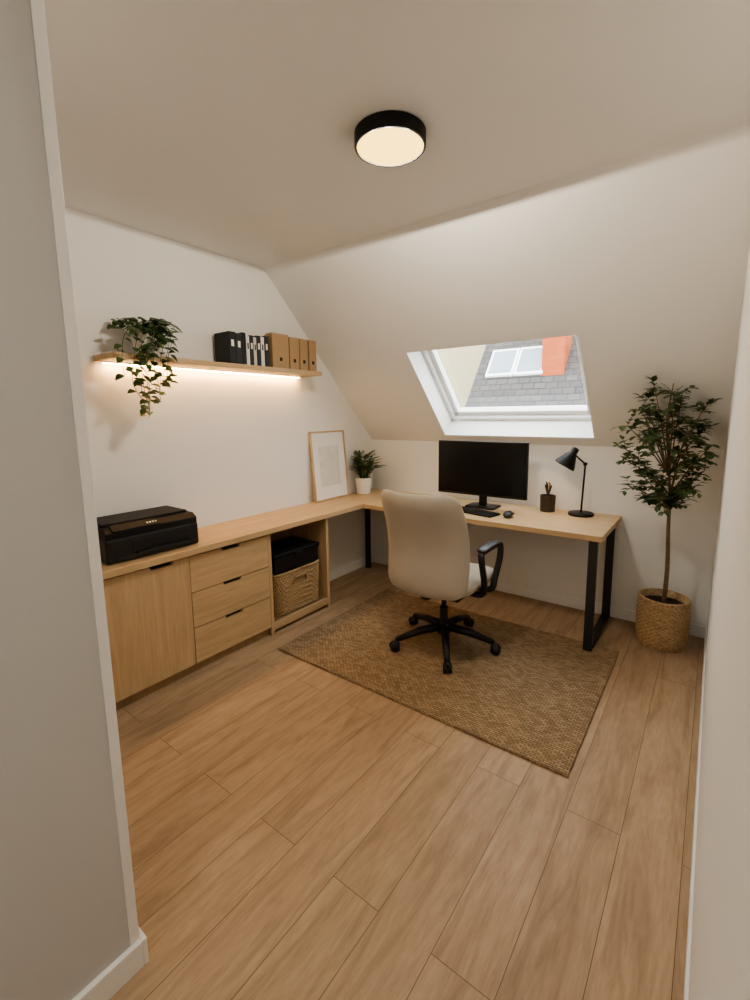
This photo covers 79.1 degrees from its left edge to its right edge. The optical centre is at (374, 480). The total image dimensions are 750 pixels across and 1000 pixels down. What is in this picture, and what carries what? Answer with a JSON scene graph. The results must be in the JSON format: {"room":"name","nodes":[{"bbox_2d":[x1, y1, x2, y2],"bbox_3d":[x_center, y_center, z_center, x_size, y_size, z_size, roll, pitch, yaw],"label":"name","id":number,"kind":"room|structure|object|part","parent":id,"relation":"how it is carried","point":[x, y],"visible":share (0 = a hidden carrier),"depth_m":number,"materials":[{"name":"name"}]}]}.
{"room":"home office","nodes":[
{"label":"home office","id":0,"kind":"room"},
{"bbox_2d":[0,144,98,999],"bbox_3d":[-1.294,0.192,0.293,0.100,2.516,1.811,6,10,36],"label":"wall","id":1,"kind":"structure","parent":0,"point":[48,951],"depth_m":0.99,"materials":[{"name":"paint"}]},
{"bbox_2d":[72,939,143,999],"bbox_3d":[-1.204,1.396,0.475,0.016,0.080,1.911,6,10,36],"label":"baseboard","id":2,"kind":"structure","parent":1,"relation":"attached to","point":[130,962],"depth_m":1.17,"materials":[{"name":"white wood"}]},
{"bbox_2d":[0,0,129,973],"bbox_3d":[-1.296,0.019,1.475,1.533,2.516,0.100,6,10,36],"label":"wall partition","id":3,"kind":"structure","parent":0,"point":[22,139],"depth_m":0.99,"materials":[{"name":"paint"}]},
{"bbox_2d":[30,0,139,946],"bbox_3d":[-0.658,0.074,1.049,0.004,2.516,0.024,6,10,36],"label":"trim","id":4,"kind":"structure","parent":3,"relation":"attached to","point":[37,6],"depth_m":1.02,"materials":[{"name":"white paint"}]},
{"bbox_2d":[138,926,148,964],"bbox_3d":[-1.082,1.234,1.573,1.149,0.080,0.014,6,10,36],"label":"baseboard","id":5,"kind":"structure","parent":3,"relation":"attached to","point":[142,936],"depth_m":1.23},
{"bbox_2d":[65,206,372,571],"bbox_3d":[-1.035,-0.234,3.188,0.120,2.516,3.190,6,10,36],"label":"wall","id":6,"kind":"structure","parent":0,"point":[218,447],"depth_m":2.89,"materials":[{"name":"paint"}]},
{"bbox_2d":[93,352,321,377],"bbox_3d":[-0.951,-0.729,2.950,0.219,0.041,1.525,6,10,36],"label":"wall shelf","id":7,"kind":"object","parent":6,"relation":"attached to","point":[109,357],"visible":1,"depth_m":2.80,"materials":[{"name":"brown wood"}]},
{"bbox_2d":[107,317,182,416],"bbox_3d":[-1.235,-0.620,2.485,0.267,0.553,0.451,6,10,36],"label":"trailing ivy","id":8,"kind":"object","parent":7,"relation":"on","point":[147,338],"visible":1,"depth_m":2.42,"materials":[{"name":"green plant"}]},
{"bbox_2d":[131,328,158,354],"bbox_3d":[-1.262,-0.754,2.502,0.148,0.144,0.148,6,10,36],"label":"pot","id":9,"kind":"object","parent":8,"relation":"on","point":[140,335],"depth_m":2.45,"materials":[{"name":"white ceramic"}]},
{"bbox_2d":[214,331,268,366],"bbox_3d":[-0.884,-0.865,3.025,0.164,0.206,0.316,6,10,36],"label":"binders","id":10,"kind":"object","parent":7,"relation":"on","point":[230,346],"visible":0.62,"depth_m":2.93,"materials":[{"name":"paper"}]},
{"bbox_2d":[264,332,316,370],"bbox_3d":[-0.645,-0.928,3.336,0.181,0.235,0.430,6,10,36],"label":"files","id":11,"kind":"object","parent":7,"relation":"on","point":[287,352],"visible":0.87,"depth_m":3.25,"materials":[{"name":"beige cardboard"}]},
{"bbox_2d":[329,554,372,580],"bbox_3d":[-0.323,0.845,4.178,0.014,0.080,1.006,6,10,36],"label":"baseboard","id":12,"kind":"structure","parent":6,"relation":"attached to","point":[339,572],"depth_m":4.26,"materials":[{"name":"white paint"}]},
{"bbox_2d":[44,0,749,267],"bbox_3d":[-0.853,-1.224,0.901,2.972,0.100,3.847,6,10,36],"label":"ceiling","id":13,"kind":"structure","parent":0,"point":[226,128],"depth_m":1.52,"materials":[{"name":"paint"}]},
{"bbox_2d":[354,110,425,166],"bbox_3d":[0.057,-1.274,1.703,0.268,0.051,0.268,6,10,36],"label":"ceiling lamp","id":14,"kind":"object","parent":13,"relation":"attached to","point":[391,138],"depth_m":1.65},
{"bbox_2d":[110,562,704,999],"bbox_3d":[-0.413,1.281,1.822,2.972,0.100,5.220,6,10,36],"label":"floor","id":15,"kind":"structure","parent":0,"point":[299,830],"depth_m":1.60,"materials":[{"name":"brown wood"}]},
{"bbox_2d":[101,488,406,710],"bbox_3d":[-0.776,0.654,3.202,0.414,0.750,3.074,6,10,36],"label":"storage cabinet","id":16,"kind":"object","parent":15,"relation":"on","point":[172,614],"visible":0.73,"depth_m":2.63,"materials":[{"name":"brown wood"}]},
{"bbox_3d":[-1.221,0.778,2.344,0.020,0.638,0.596,6,10,36],"label":"door","id":17,"kind":"part","parent":16,"relation":"part of","materials":[{"name":"brown wood"}]},
{"bbox_3d":[-0.877,0.497,2.772,0.020,0.209,0.554,6,10,36],"label":"drawer","id":18,"kind":"part","parent":16,"relation":"part of","materials":[{"name":"brown wood"}]},
{"bbox_3d":[-0.875,0.708,2.803,0.020,0.207,0.554,6,10,36],"label":"drawer","id":19,"kind":"part","parent":16,"relation":"part of","materials":[{"name":"brown wood"}]},
{"bbox_3d":[-0.873,0.919,2.833,0.020,0.210,0.554,6,10,36],"label":"drawer","id":20,"kind":"part","parent":16,"relation":"part of","materials":[{"name":"brown wood"}]},
{"bbox_2d":[101,488,406,579],"bbox_3d":[-0.780,0.300,3.150,0.414,0.035,3.074,6,10,36],"label":"countertop","id":21,"kind":"structure","parent":16,"relation":"on","point":[211,537],"depth_m":3.00,"materials":[{"name":"brown wood"}]},
{"bbox_2d":[97,505,198,564],"bbox_3d":[-1.276,0.285,2.498,0.333,0.192,0.500,6,10,36],"label":"printer","id":22,"kind":"object","parent":21,"relation":"on","point":[126,536],"visible":0.85,"depth_m":2.40,"materials":[{"name":"black plastic"}]},
{"bbox_3d":[-1.239,0.230,2.347,0.045,0.032,0.240,6,10,36],"label":"control panel","id":23,"kind":"part","parent":22,"relation":"part of","materials":[{"name":"black plastic"}]},
{"bbox_3d":[-1.315,0.194,2.512,0.220,0.014,0.460,6,10,36],"label":"scanner lid","id":24,"kind":"part","parent":22,"relation":"part of","materials":[{"name":"black plastic"}]},
{"bbox_3d":[-1.161,0.375,2.431,0.007,0.024,0.410,6,10,36],"label":"paper drawer","id":25,"kind":"part","parent":22,"relation":"part of","materials":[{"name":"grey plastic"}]},
{"bbox_2d":[136,539,190,553],"bbox_3d":[-1.141,0.352,2.450,0.048,0.010,0.290,6,10,36],"label":"tray","id":26,"kind":"object","parent":22,"relation":"on","point":[172,543],"depth_m":2.44,"materials":[{"name":"black plastic"}]},
{"bbox_2d":[308,430,349,502],"bbox_3d":[-0.389,-0.132,3.916,0.069,0.589,0.430,6,10,36],"label":"picture frame","id":27,"kind":"object","parent":21,"relation":"on","point":[327,448],"visible":1,"depth_m":3.90,"materials":[{"name":"brown wood"}]},
{"bbox_3d":[-0.514,-0.107,3.751,0.067,0.561,0.014,6,10,36],"label":"frame","id":28,"kind":"part","parent":27,"relation":"part of","materials":[{"name":"brown wood"}]},
{"bbox_3d":[-0.413,-0.418,3.889,0.019,0.015,0.430,6,10,36],"label":"frame","id":29,"kind":"part","parent":27,"relation":"part of","materials":[{"name":"brown wood"}]},
{"bbox_2d":[318,445,340,486],"bbox_3d":[-0.390,-0.127,3.917,0.030,0.339,0.250,6,10,36],"label":"art print","id":30,"kind":"object","parent":27,"relation":"attached to","point":[329,456],"depth_m":3.91},
{"bbox_3d":[-0.366,0.154,3.942,0.019,0.015,0.430,6,10,36],"label":"frame","id":31,"kind":"part","parent":27,"relation":"part of","materials":[{"name":"brown wood"}]},
{"bbox_3d":[-0.265,-0.158,4.080,0.067,0.561,0.014,6,10,36],"label":"frame","id":32,"kind":"part","parent":27,"relation":"part of","materials":[{"name":"brown wood"}]},
{"bbox_2d":[350,450,387,493],"bbox_3d":[-0.058,-0.081,4.157,0.317,0.410,0.414,6,10,36],"label":"potted fern","id":33,"kind":"object","parent":21,"relation":"on","point":[363,483],"visible":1,"depth_m":4.15,"materials":[{"name":"green plant"}]},
{"bbox_2d":[355,476,371,493],"bbox_3d":[-0.106,0.044,4.209,0.156,0.148,0.156,6,10,36],"label":"pot","id":34,"kind":"object","parent":33,"relation":"on","point":[363,483],"depth_m":4.15,"materials":[{"name":"white ceramic"}]},
{"bbox_2d":[272,559,318,616],"bbox_3d":[-0.659,0.767,3.375,0.333,0.309,0.458,6,10,36],"label":"wicker basket","id":35,"kind":"object","parent":16,"relation":"on","point":[295,588],"visible":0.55,"depth_m":3.26,"materials":[{"name":"beige wicker"}]},
{"bbox_2d":[271,536,318,574],"bbox_3d":[-0.667,0.544,3.343,0.307,0.136,0.445,6,10,36],"label":"storage box","id":36,"kind":"object","parent":35,"relation":"on","point":[288,553],"visible":0.8,"depth_m":3.28,"materials":[{"name":"plastic"}]},
{"bbox_3d":[-0.670,0.491,3.337,0.300,0.030,0.445,6,10,36],"label":"lid","id":37,"kind":"part","parent":36,"relation":"part of","materials":[{"name":"black plastic"}]},
{"bbox_3d":[-0.537,0.699,3.272,0.026,0.060,0.144,6,10,36],"label":"handle","id":38,"kind":"part","parent":35,"relation":"part of","materials":[{"name":"brown wicker"}]},
{"bbox_3d":[-0.510,0.613,3.584,0.377,0.715,0.027,6,10,36],"label":"panel","id":39,"kind":"part","parent":16,"relation":"part of","materials":[{"name":"brown wood"}]},
{"bbox_2d":[278,589,618,776],"bbox_3d":[0.444,1.064,2.844,1.751,0.012,1.206,6,10,36],"label":"jute rug","id":40,"kind":"object","parent":15,"relation":"on","point":[536,700],"visible":0.98,"depth_m":2.60,"materials":[{"name":"beige wicker"}]},
{"bbox_2d":[381,489,503,672],"bbox_3d":[0.425,0.540,2.816,0.682,1.032,0.747,6,10,36],"label":"office chair","id":41,"kind":"object","parent":40,"relation":"on","point":[428,535],"visible":1,"depth_m":2.55,"materials":[{"name":"beige fabric"}]},
{"bbox_3d":[0.271,0.955,2.857,0.286,0.092,0.056,-3,9,-13],"label":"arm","id":42,"kind":"part","parent":41,"relation":"part of","materials":[{"name":"black plastic"}]},
{"bbox_3d":[0.252,0.364,2.588,0.540,0.618,0.222,6,10,36],"label":"backrest","id":43,"kind":"part","parent":41,"relation":"part of","materials":[{"name":"beige fabric"}]},
{"bbox_3d":[0.349,0.927,3.041,0.056,0.092,0.286,-6,10,-31],"label":"arm","id":44,"kind":"part","parent":41,"relation":"part of","materials":[{"name":"black plastic"}]},
{"bbox_3d":[0.424,0.972,2.727,0.056,0.092,0.286,0,8,5],"label":"arm","id":45,"kind":"part","parent":41,"relation":"part of","materials":[{"name":"black plastic"}]},
{"bbox_3d":[0.549,0.927,3.024,0.056,0.092,0.286,6,11,40],"label":"arm","id":46,"kind":"part","parent":41,"relation":"part of","materials":[{"name":"black plastic"}]},
{"bbox_3d":[0.596,0.955,2.830,0.286,0.092,0.056,3,9,23],"label":"arm","id":47,"kind":"part","parent":41,"relation":"part of","materials":[{"name":"black plastic"}]},
{"bbox_3d":[0.446,0.598,2.861,0.530,0.124,0.500,6,10,36],"label":"seat","id":48,"kind":"part","parent":41,"relation":"part of","materials":[{"name":"beige fabric"}]},
{"bbox_2d":[363,492,621,651],"bbox_3d":[0.674,0.578,3.609,2.145,0.750,0.669,6,10,36],"label":"desk","id":49,"kind":"object","parent":15,"relation":"on","point":[595,529],"visible":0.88,"depth_m":3.07,"materials":[{"name":"brown wood"}]},
{"bbox_3d":[-0.068,0.493,4.370,0.040,0.714,0.040,6,10,36],"label":"leg","id":50,"kind":"part","parent":49,"relation":"part of","materials":[{"name":"metal"}]},
{"bbox_2d":[462,506,499,517],"bbox_3d":[0.717,0.225,3.356,0.130,0.018,0.400,-8,11,-41],"label":"keyboard","id":51,"kind":"object","parent":49,"relation":"on","point":[468,510],"visible":0.7,"depth_m":3.27,"materials":[{"name":"black plastic"}]},
{"bbox_2d":[438,440,528,509],"bbox_3d":[0.830,-0.048,3.519,0.725,0.512,0.190,6,10,36],"label":"computer monitor","id":52,"kind":"object","parent":49,"relation":"on","point":[483,469],"visible":0.98,"depth_m":3.46,"materials":[{"name":"black plastic"}]},
{"bbox_2d":[503,510,513,516],"bbox_3d":[0.936,0.232,3.179,0.060,0.036,0.105,6,10,36],"label":"computer mouse","id":53,"kind":"object","parent":49,"relation":"on","point":[509,513],"visible":1,"depth_m":3.15,"materials":[{"name":"grey plastic"}]},
{"bbox_2d":[540,481,555,511],"bbox_3d":[1.277,0.116,3.352,0.110,0.224,0.110,6,10,36],"label":"pen cup","id":54,"kind":"object","parent":49,"relation":"on","point":[547,501],"visible":1,"depth_m":3.32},
{"bbox_2d":[555,447,593,517],"bbox_3d":[1.413,0.004,3.211,0.268,0.483,0.194,6,10,36],"label":"desk lamp","id":55,"kind":"object","parent":49,"relation":"on","point":[568,460],"depth_m":3.17,"materials":[{"name":"black metal"}]},
{"bbox_3d":[1.313,0.704,2.765,0.050,0.700,0.030,6,10,36],"label":"leg","id":56,"kind":"part","parent":49,"relation":"part of","materials":[{"name":"metal"}]},
{"bbox_3d":[1.654,0.634,3.216,0.050,0.700,0.030,6,10,36],"label":"leg","id":57,"kind":"part","parent":49,"relation":"part of","materials":[{"name":"metal"}]},
{"bbox_2d":[610,375,720,652],"bbox_3d":[1.680,0.230,2.696,0.562,1.678,0.510,0,8,4],"label":"tree","id":58,"kind":"object","parent":15,"relation":"on","point":[663,616],"visible":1,"depth_m":2.67,"materials":[{"name":"green plant"}]},
{"bbox_3d":[1.828,0.891,2.891,0.296,0.310,0.296,6,10,36],"label":"woven pot","id":59,"kind":"part","parent":58,"relation":"part of","materials":[{"name":"wicker"}]},
{"bbox_2d":[264,120,749,449],"bbox_3d":[0.735,-0.952,3.080,2.972,1.466,1.439,6,10,36],"label":"ceiling","id":60,"kind":"structure","parent":0,"point":[643,256],"depth_m":2.48,"materials":[{"name":"paint"}]},
{"bbox_2d":[405,351,451,434],"bbox_3d":[0.451,-0.736,3.636,0.012,0.775,0.763,6,10,36],"label":"lining","id":61,"kind":"object","parent":60,"relation":"attached to","point":[417,361],"visible":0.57,"depth_m":3.61,"materials":[{"name":"white paint"}]},
{"bbox_2d":[422,351,454,420],"bbox_3d":[0.519,-0.827,3.678,0.033,0.703,0.690,6,10,36],"label":"frame","id":62,"kind":"object","parent":60,"relation":"attached to","point":[426,355],"visible":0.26,"depth_m":3.66,"materials":[{"name":"white paint"}]},
{"bbox_2d":[405,333,589,414],"bbox_3d":[0.925,-0.795,3.275,1.190,0.641,0.773,6,10,36],"label":"window","id":63,"kind":"structure","parent":60,"relation":"attached to","point":[575,333],"depth_m":3.53,"materials":[{"name":"white paint"}]},
{"bbox_3d":[0.553,-0.832,3.661,0.040,0.610,0.597,6,10,36],"label":"sash","id":64,"kind":"part","parent":63,"relation":"part of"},
{"bbox_3d":[1.139,-0.554,3.596,1.100,0.066,0.067,6,10,36],"label":"sash bottom","id":65,"kind":"part","parent":63,"relation":"part of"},
{"bbox_3d":[1.402,-0.750,3.032,0.040,0.610,0.597,6,10,36],"label":"sash","id":66,"kind":"part","parent":63,"relation":"part of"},
{"bbox_2d":[444,420,594,438],"bbox_3d":[1.110,-0.417,3.575,1.190,0.147,0.150,6,10,36],"label":"lining","id":67,"kind":"object","parent":60,"relation":"attached to","point":[572,429],"visible":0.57,"depth_m":3.52,"materials":[{"name":"white paint"}]},
{"bbox_2d":[452,414,590,420],"bbox_3d":[1.151,-0.524,3.615,1.166,0.090,0.091,6,10,36],"label":"frame","id":68,"kind":"object","parent":67,"relation":"on","point":[549,416],"visible":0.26,"depth_m":3.56,"materials":[{"name":"white paint"}]},
{"bbox_2d":[578,335,595,438],"bbox_3d":[1.395,-0.645,2.937,0.012,0.775,0.763,6,10,36],"label":"lining","id":69,"kind":"object","parent":60,"relation":"attached to","point":[579,340],"visible":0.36,"depth_m":2.85,"materials":[{"name":"white paint"}]},
{"bbox_2d":[372,440,724,625],"bbox_3d":[1.105,0.309,3.745,2.972,1.232,0.120,6,10,36],"label":"wall","id":70,"kind":"structure","parent":0,"point":[548,563],"depth_m":3.29,"materials":[{"name":"paint"}]},
{"bbox_2d":[373,554,706,637],"bbox_3d":[1.071,0.887,3.776,2.732,0.080,0.014,6,10,36],"label":"baseboard","id":71,"kind":"structure","parent":70,"relation":"attached to","point":[616,612],"depth_m":3.49,"materials":[{"name":"white paint"}]},
{"bbox_2d":[689,246,749,999],"bbox_3d":[0.709,0.098,0.779,0.120,2.516,5.000,6,10,36],"label":"wall","id":72,"kind":"structure","parent":0,"point":[720,943],"depth_m":0.81,"materials":[{"name":"paint"}]},
{"bbox_2d":[683,627,706,999],"bbox_3d":[0.667,1.299,0.988,0.008,0.080,4.986,6,10,36],"label":"baseboard","id":73,"kind":"structure","parent":72,"relation":"attached to","point":[692,877],"depth_m":1.45,"materials":[{"name":"white paint"}]},
{"label":"outside","id":74,"kind":"structure","parent":0,"visible":0},
{"bbox_2d":[437,345,485,406],"bbox_3d":[2.286,-2.765,16.509,7.000,5.600,1.500,6,10,36],"label":"gabled house","id":75,"kind":"structure","parent":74,"point":[460,364],"depth_m":15.01,"materials":[{"name":"beige paint"}]},
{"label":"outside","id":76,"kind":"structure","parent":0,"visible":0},
{"bbox_2d":[465,335,585,406],"bbox_3d":[5.946,-1.297,9.803,8.950,4.550,3.500,6,10,36],"label":"roof","id":77,"kind":"structure","parent":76,"point":[568,388],"depth_m":11.88,"materials":[{"name":"tile"}]},
{"bbox_2d":[485,348,520,377],"bbox_3d":[3.564,-3.277,12.656,0.780,0.801,0.624,6,10,36],"label":"roof window","id":78,"kind":"structure","parent":77,"relation":"attached to","point":[511,372],"depth_m":12.53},
{"bbox_2d":[488,350,516,373],"bbox_3d":[3.542,-3.299,12.624,0.640,0.639,0.481,6,10,36],"label":"window pane","id":79,"kind":"structure","parent":78,"relation":"attached to","point":[502,361],"depth_m":12.62,"materials":[{"name":"glass"}]},
{"bbox_2d":[513,346,542,375],"bbox_3d":[4.205,-3.215,12.181,0.780,0.801,0.624,6,10,36],"label":"roof window","id":80,"kind":"structure","parent":77,"relation":"attached to","point":[539,372],"depth_m":12.16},
{"bbox_2d":[516,347,541,371],"bbox_3d":[4.183,-3.237,12.149,0.640,0.639,0.481,6,10,36],"label":"window pane","id":81,"kind":"structure","parent":80,"relation":"attached to","point":[530,359],"depth_m":12.16,"materials":[{"name":"glass"}]},
{"bbox_2d":[541,335,571,375],"bbox_3d":[4.738,-3.173,11.846,0.560,2.700,0.650,6,10,36],"label":"chimney","id":82,"kind":"object","parent":77,"relation":"attached to","point":[555,350],"visible":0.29,"depth_m":11.58,"materials":[{"name":"brick"}]}
]}

